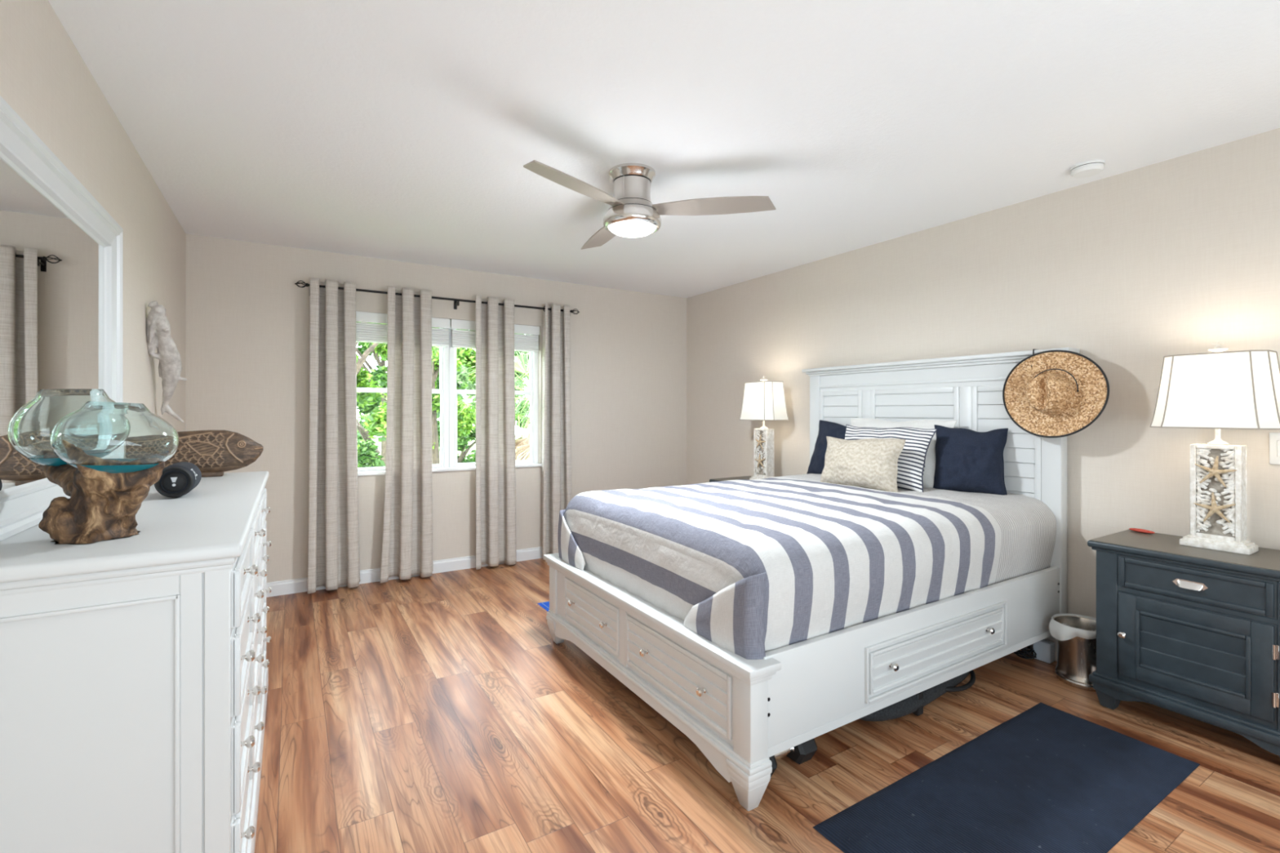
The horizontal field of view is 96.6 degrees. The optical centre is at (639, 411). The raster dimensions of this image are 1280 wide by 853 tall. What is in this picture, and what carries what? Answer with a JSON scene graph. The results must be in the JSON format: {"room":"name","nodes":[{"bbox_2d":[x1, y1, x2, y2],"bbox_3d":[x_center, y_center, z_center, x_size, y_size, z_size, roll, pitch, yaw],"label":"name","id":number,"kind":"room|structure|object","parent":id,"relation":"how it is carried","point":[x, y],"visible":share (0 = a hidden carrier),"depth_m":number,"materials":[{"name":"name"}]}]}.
{"room":"bedroom","nodes":[
{"label":"bedroom","id":0,"kind":"room"},
{"bbox_2d":[0,0,186,431],"bbox_3d":[-1.481,0.061,1.187,0.120,2.441,6.110,0,0,-31],"label":"wall","id":1,"kind":"structure","parent":0,"point":[45,79],"depth_m":2.14,"materials":[{"name":"paint"}]},
{"bbox_2d":[146,301,186,422],"bbox_3d":[-2.320,-0.234,2.803,0.124,0.579,0.259,0,0,-23],"label":"sculpture","id":2,"kind":"object","parent":1,"relation":"attached to","point":[157,326],"visible":1,"depth_m":2.77,"materials":[{"name":"grey paint"}]},
{"bbox_2d":[186,234,686,582],"bbox_3d":[-1.274,0.061,4.824,4.030,2.441,0.120,0,0,-31],"label":"wall","id":3,"kind":"structure","parent":0,"point":[247,317],"depth_m":4.35,"materials":[{"name":"paint"}]},
{"bbox_2d":[356,328,448,471],"bbox_3d":[-1.897,-0.135,4.470,0.770,1.227,0.055,0,0,-31],"label":"window","id":4,"kind":"structure","parent":3,"relation":"in","point":[443,390],"depth_m":4.63,"materials":[{"name":"white paint"}]},
{"bbox_2d":[355,311,449,346],"bbox_3d":[-1.866,-0.635,4.424,0.758,0.223,0.048,0,0,-31],"label":"window blind","id":5,"kind":"object","parent":4,"relation":"attached to","point":[372,332],"visible":0.48,"depth_m":4.33,"materials":[{"name":"white plastic"}]},
{"bbox_2d":[266,546,542,597],"bbox_3d":[-1.239,1.233,4.767,4.030,0.098,0.014,0,0,-31],"label":"baseboard","id":6,"kind":"structure","parent":3,"relation":"attached to","point":[295,585],"depth_m":4.35,"materials":[{"name":"white paint"}]},
{"bbox_2d":[294,280,579,314],"bbox_3d":[-1.485,-0.870,4.554,2.174,0.087,0.121,0,0,-31],"label":"curtain rod","id":7,"kind":"object","parent":3,"relation":"attached to","point":[456,301],"visible":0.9,"depth_m":4.48,"materials":[{"name":"brown metal"}]},
{"bbox_2d":[307,277,359,593],"bbox_3d":[-2.184,0.170,4.083,0.340,2.197,0.136,0,0,-31],"label":"curtain","id":8,"kind":"object","parent":7,"relation":"hanging from","point":[333,544],"visible":1,"depth_m":4.08,"materials":[{"name":"fabric"}]},
{"bbox_2d":[380,285,433,582],"bbox_3d":[-1.767,0.170,4.336,0.396,2.197,0.138,0,0,-31],"label":"curtain","id":9,"kind":"object","parent":7,"relation":"hanging from","point":[407,526],"visible":1,"depth_m":4.35,"materials":[{"name":"fabric"}]},
{"bbox_2d":[475,295,516,569],"bbox_3d":[-1.181,0.170,4.697,0.369,2.197,0.128,0,0,-31],"label":"curtain","id":10,"kind":"object","parent":7,"relation":"hanging from","point":[495,466],"visible":1,"depth_m":4.69,"materials":[{"name":"fabric"}]},
{"bbox_2d":[542,302,572,559],"bbox_3d":[-0.730,0.170,4.975,0.289,2.197,0.132,0,0,-31],"label":"curtain","id":11,"kind":"object","parent":7,"relation":"hanging from","point":[557,491],"visible":0.93,"depth_m":4.94,"materials":[{"name":"fabric"}]},
{"bbox_2d":[357,462,542,476],"bbox_3d":[-1.554,0.468,4.646,1.578,0.025,0.152,0,0,-31],"label":"window sill","id":12,"kind":"structure","parent":3,"relation":"attached to","point":[535,464],"depth_m":4.59,"materials":[{"name":"white stone"}]},
{"bbox_2d":[448,320,537,467],"bbox_3d":[-1.241,-0.135,4.871,0.768,1.227,0.055,0,0,-31],"label":"window","id":13,"kind":"structure","parent":3,"relation":"in","point":[533,356],"depth_m":4.73,"materials":[{"name":"white paint"}]},
{"bbox_2d":[450,319,539,351],"bbox_3d":[-1.214,-0.635,4.824,0.756,0.223,0.048,0,0,-31],"label":"window blind","id":14,"kind":"object","parent":13,"relation":"attached to","point":[460,338],"visible":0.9,"depth_m":4.71,"materials":[{"name":"white plastic"}]},
{"bbox_2d":[48,0,1279,297],"bbox_3d":[0.289,-1.209,2.269,4.270,0.100,6.110,0,0,-31],"label":"ceiling","id":15,"kind":"structure","parent":0,"point":[404,131],"depth_m":2.18,"materials":[{"name":"white paint"}]},
{"bbox_2d":[523,160,775,249],"bbox_3d":[-0.123,-1.010,2.853,1.176,0.299,1.145,0,0,-31],"label":"ceiling fan","id":16,"kind":"object","parent":15,"relation":"hanging from","point":[631,213],"visible":1,"depth_m":2.69,"materials":[{"name":"silver metal"}]},
{"bbox_2d":[1070,160,1105,177],"bbox_3d":[2.110,-1.140,2.692,0.132,0.038,0.132,0,0,-31],"label":"smoke detector","id":17,"kind":"object","parent":15,"relation":"attached to","point":[1093,167],"visible":1,"depth_m":2.66,"materials":[{"name":"white plastic"}]},
{"bbox_2d":[254,558,1279,852],"bbox_3d":[0.289,1.332,2.269,4.270,0.100,6.110,0,0,-31],"label":"floor","id":18,"kind":"structure","parent":0,"point":[442,712],"depth_m":2.17,"materials":[{"name":"brown wood"}]},
{"bbox_2d":[0,471,271,852],"bbox_3d":[-1.493,0.780,1.818,0.502,1.004,1.728,0,0,-31],"label":"dresser","id":19,"kind":"object","parent":18,"relation":"on","point":[134,669],"visible":0.97,"depth_m":1.15,"materials":[{"name":"white paint"}]},
{"bbox_2d":[0,95,123,541],"bbox_3d":[-1.579,-0.200,1.519,0.052,0.953,1.360,0,0,-31],"label":"dresser mirror","id":20,"kind":"object","parent":19,"relation":"on","point":[61,251],"visible":0.71,"depth_m":1.51,"materials":[{"name":"white paint"}]},
{"bbox_2d":[0,156,104,490],"bbox_3d":[-1.592,-0.200,1.511,0.017,0.913,1.320,0,0,-31],"label":"mirror glass","id":21,"kind":"object","parent":20,"relation":"attached to","point":[52,261],"depth_m":1.50,"materials":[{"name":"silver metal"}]},
{"bbox_2d":[38,462,164,544],"bbox_3d":[-1.262,0.167,1.279,0.364,0.219,0.163,0,0,17],"label":"stand","id":22,"kind":"object","parent":19,"relation":"on","point":[101,506],"visible":0.75,"depth_m":1.23,"materials":[{"name":"brown wood"}]},
{"bbox_2d":[7,388,115,466],"bbox_3d":[-1.338,0.040,1.346,0.202,0.186,0.191,0,0,-31],"label":"glass bowl","id":23,"kind":"object","parent":22,"relation":"on","point":[29,430],"visible":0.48,"depth_m":1.27,"materials":[{"name":"teal"}]},
{"bbox_2d":[49,401,179,473],"bbox_3d":[-1.148,0.058,1.254,0.208,0.161,0.211,0,0,-31],"label":"glass bowl","id":24,"kind":"object","parent":22,"relation":"on","point":[113,437],"visible":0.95,"depth_m":1.19,"materials":[{"name":"teal"}]},
{"bbox_2d":[154,462,201,497],"bbox_3d":[-1.534,0.225,1.899,0.105,0.104,0.191,0,0,-31],"label":"speaker","id":25,"kind":"object","parent":19,"relation":"on","point":[178,479],"visible":0.95,"depth_m":1.83},
{"bbox_2d":[164,430,263,477],"bbox_3d":[-1.875,0.178,2.422,0.461,0.198,0.060,0,0,-31],"label":"fish","id":26,"kind":"object","parent":19,"relation":"on","point":[215,453],"visible":0.64,"depth_m":2.43},
{"bbox_2d":[537,600,549,611],"bbox_3d":[0.063,1.278,3.973,1.447,0.007,0.514,0,0,-31],"label":"floor mat","id":27,"kind":"object","parent":18,"relation":"on","point":[545,605],"visible":0.02,"depth_m":3.76,"materials":[{"name":"blue"}]},
{"bbox_2d":[709,475,752,482],"bbox_3d":[0.935,0.922,4.593,0.466,0.720,0.666,0,0,-31],"label":"nightstand","id":28,"kind":"object","parent":18,"relation":"on","point":[745,477],"visible":0.03,"depth_m":4.77,"materials":[{"name":"wood"}]},
{"bbox_2d":[739,375,788,479],"bbox_3d":[0.993,0.136,4.576,0.262,0.852,0.391,0,0,-31],"label":"table lamp","id":29,"kind":"object","parent":28,"relation":"on","point":[763,400],"visible":1,"depth_m":4.50,"materials":[{"name":"white fabric"}]},
{"bbox_2d":[768,737,817,777],"bbox_3d":[0.510,1.232,2.065,0.275,0.100,0.116,0,0,-31],"label":"dumbbell","id":30,"kind":"object","parent":18,"relation":"on","point":[800,753],"visible":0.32,"depth_m":2.06,"materials":[{"name":"black rubber"}]},
{"bbox_2d":[543,346,1079,811],"bbox_3d":[0.839,0.480,3.078,2.231,1.604,1.751,0,0,-31],"label":"bed","id":31,"kind":"object","parent":18,"relation":"on","point":[740,713],"visible":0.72,"depth_m":2.40,"materials":[{"name":"white paint"}]},
{"bbox_2d":[557,473,1056,659],"bbox_3d":[0.840,0.627,3.064,2.139,0.408,1.612,0,0,-31],"label":"comforter","id":32,"kind":"object","parent":31,"relation":"on","point":[753,568],"visible":0.89,"depth_m":2.35,"materials":[{"name":"fabric"}]},
{"bbox_2d":[806,420,845,474],"bbox_3d":[1.364,0.281,3.996,0.195,0.438,0.459,0,0,-19],"label":"throw pillow","id":33,"kind":"object","parent":32,"relation":"on","point":[828,428],"visible":0.36,"depth_m":4.04,"materials":[{"name":"blue fabric"}]},
{"bbox_2d":[820,435,905,492],"bbox_3d":[1.273,0.305,3.322,0.185,0.311,0.533,0,0,-36],"label":"throw pillow","id":34,"kind":"object","parent":32,"relation":"on","point":[868,463],"visible":0.86,"depth_m":3.23,"materials":[{"name":"beige fabric"}]},
{"bbox_2d":[844,424,937,492],"bbox_3d":[1.436,0.269,3.403,0.242,0.373,0.613,0,0,-32],"label":"bed pillow","id":35,"kind":"object","parent":32,"relation":"on","point":[911,460],"visible":0.42,"depth_m":3.20,"materials":[{"name":"white fabric"}]},
{"bbox_2d":[850,417,957,488],"bbox_3d":[1.569,0.257,3.559,0.238,0.427,0.759,0,0,-29],"label":"bed pillow","id":36,"kind":"object","parent":32,"relation":"on","point":[930,462],"visible":0.23,"depth_m":3.38,"materials":[{"name":"white fabric"}]},
{"bbox_2d":[933,424,1008,494],"bbox_3d":[1.827,0.271,3.164,0.374,0.390,0.197,0,0,25],"label":"throw pillow","id":37,"kind":"object","parent":32,"relation":"on","point":[967,460],"visible":0.96,"depth_m":3.11,"materials":[{"name":"blue fabric"}]},
{"bbox_2d":[858,669,975,721],"bbox_3d":[1.197,1.218,2.600,0.912,0.124,0.366,0,0,-31],"label":"bag","id":38,"kind":"object","parent":18,"relation":"on","point":[915,704],"visible":0.24,"depth_m":2.38,"materials":[{"name":"black fabric"}]},
{"bbox_2d":[812,702,1199,852],"bbox_3d":[1.284,1.277,1.916,1.448,0.009,0.519,0,0,-31],"label":"rug","id":39,"kind":"object","parent":18,"relation":"on","point":[1046,779],"visible":1,"depth_m":1.90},
{"bbox_2d":[1013,645,1036,658],"bbox_3d":[2.007,1.251,2.984,0.096,0.058,0.118,0,0,-31],"label":"power cord","id":40,"kind":"object","parent":18,"relation":"on","point":[1024,651],"visible":0.71,"depth_m":2.95,"materials":[{"name":"black rubber"}]},
{"bbox_2d":[1033,639,1054,663],"bbox_3d":[2.086,1.232,2.947,0.055,0.100,0.080,0,0,-31],"label":"plastic box","id":41,"kind":"object","parent":18,"relation":"on","point":[1044,649],"visible":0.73,"depth_m":2.92,"materials":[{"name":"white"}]},
{"bbox_2d":[1048,613,1096,691],"bbox_3d":[2.102,1.141,2.713,0.258,0.281,0.253,0,0,-31],"label":"trash can","id":42,"kind":"object","parent":18,"relation":"on","point":[1075,634],"visible":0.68,"depth_m":2.67,"materials":[{"name":"silver metal"}]},
{"bbox_2d":[1087,529,1279,758],"bbox_3d":[2.318,0.922,2.333,0.466,0.720,0.666,0,0,-31],"label":"nightstand","id":43,"kind":"object","parent":18,"relation":"on","point":[1189,631],"visible":0.99,"depth_m":2.23,"materials":[{"name":"wood"}]},
{"bbox_2d":[1128,528,1155,533],"bbox_3d":[2.331,0.553,2.651,0.040,0.016,0.104,0,0,-19],"label":"oval dish","id":44,"kind":"object","parent":43,"relation":"on","point":[1143,531],"visible":1,"depth_m":2.64,"materials":[{"name":"red plastic"}]},
{"bbox_2d":[1149,341,1279,555],"bbox_3d":[2.379,0.136,2.349,0.262,0.852,0.391,0,0,-31],"label":"table lamp","id":45,"kind":"object","parent":43,"relation":"on","point":[1220,389],"visible":1,"depth_m":2.30,"materials":[{"name":"white fabric"}]},
{"bbox_2d":[686,128,1279,617],"bbox_3d":[2.059,0.061,3.352,0.120,2.441,6.110,0,0,-31],"label":"wall","id":46,"kind":"structure","parent":0,"point":[1133,269],"depth_m":2.92,"materials":[{"name":"paint"}]},
{"bbox_2d":[1269,432,1279,464],"bbox_3d":[2.615,0.151,2.320,0.010,0.130,0.078,0,0,-31],"label":"light switch","id":47,"kind":"object","parent":46,"relation":"attached to","point":[1274,437],"visible":1,"depth_m":2.34,"materials":[{"name":"white plastic"}]},
{"bbox_3d":[2.109,-0.279,3.001,0.150,0.102,0.034,0,0,-31],"label":"wall hook","id":48,"kind":"object","parent":46,"relation":"attached to","visible":0},
{"bbox_2d":[1002,350,1109,438],"bbox_3d":[2.047,-0.089,2.865,0.141,0.444,0.472,0,0,-31],"label":"straw hat","id":49,"kind":"object","parent":48,"relation":"hanging from","point":[1064,393],"visible":1,"depth_m":2.85,"materials":[{"name":"beige wicker"}]},
{"label":"outside","id":50,"kind":"structure","parent":0,"visible":0},
{"bbox_2d":[360,434,529,460],"bbox_3d":[-12.733,2.532,30.392,70.000,0.100,54.860,0,0,-31],"label":"ground","id":51,"kind":"structure","parent":50,"point":[378,443],"depth_m":43.13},
{"bbox_2d":[358,342,381,437],"bbox_3d":[-10.367,-0.875,17.273,5.797,6.719,3.102,0,0,-31],"label":"tree","id":52,"kind":"object","parent":51,"relation":"on","point":[365,347],"visible":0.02,"depth_m":18.19,"materials":[{"name":"green plant"}]},
{"bbox_2d":[356,410,385,467],"bbox_3d":[-3.680,1.239,7.743,1.885,2.498,1.005,0,0,-31],"label":"tree","id":53,"kind":"object","parent":51,"relation":"on","point":[368,455],"visible":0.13,"depth_m":7.46,"materials":[{"name":"green plant"}]},
{"bbox_2d":[355,322,387,449],"bbox_3d":[-3.372,0.562,6.431,0.979,3.847,1.362,0,0,33],"label":"tree","id":54,"kind":"object","parent":51,"relation":"on","point":[373,428],"visible":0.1,"depth_m":6.54,"materials":[{"name":"green plant"}]},
{"bbox_2d":[355,321,468,463],"bbox_3d":[-6.146,-0.445,13.856,4.414,5.858,2.541,0,0,-31],"label":"tree","id":55,"kind":"object","parent":51,"relation":"on","point":[380,375],"visible":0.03,"depth_m":13.73,"materials":[{"name":"green plant"}]},
{"bbox_2d":[356,329,475,424],"bbox_3d":[-8.425,-1.071,21.201,5.785,7.112,3.239,0,0,-31],"label":"tree","id":56,"kind":"object","parent":51,"relation":"on","point":[358,348],"visible":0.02,"depth_m":20.53,"materials":[{"name":"green plant"}]},
{"bbox_2d":[377,327,475,464],"bbox_3d":[-3.320,0.456,9.218,1.689,4.058,1.145,0,0,-31],"label":"tree","id":57,"kind":"object","parent":51,"relation":"on","point":[468,357],"visible":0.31,"depth_m":9.22,"materials":[{"name":"green plant"}]},
{"bbox_2d":[437,420,475,462],"bbox_3d":[-3.415,1.249,10.634,2.008,2.479,1.154,0,0,-31],"label":"tree","id":58,"kind":"object","parent":51,"relation":"on","point":[462,442],"visible":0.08,"depth_m":10.46,"materials":[{"name":"green plant"}]},
{"bbox_2d":[456,351,530,428],"bbox_3d":[-3.047,0.174,12.482,1.853,4.622,1.254,0,0,-44],"label":"tree","id":59,"kind":"object","parent":51,"relation":"on","point":[463,380],"visible":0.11,"depth_m":12.40,"materials":[{"name":"green plant"}]},
{"bbox_2d":[457,351,530,460],"bbox_3d":[-1.454,0.772,8.182,2.185,3.423,2.240,0,0,21],"label":"palm","id":60,"kind":"object","parent":51,"relation":"on","point":[522,443],"visible":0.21,"depth_m":8.02,"materials":[{"name":"green plant"}]},
{"bbox_2d":[514,333,530,437],"bbox_3d":[-2.795,-1.143,19.300,2.852,7.255,5.159,0,0,40],"label":"tree","id":61,"kind":"object","parent":51,"relation":"on","point":[515,355],"visible":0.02,"depth_m":18.04,"materials":[{"name":"green plant"}]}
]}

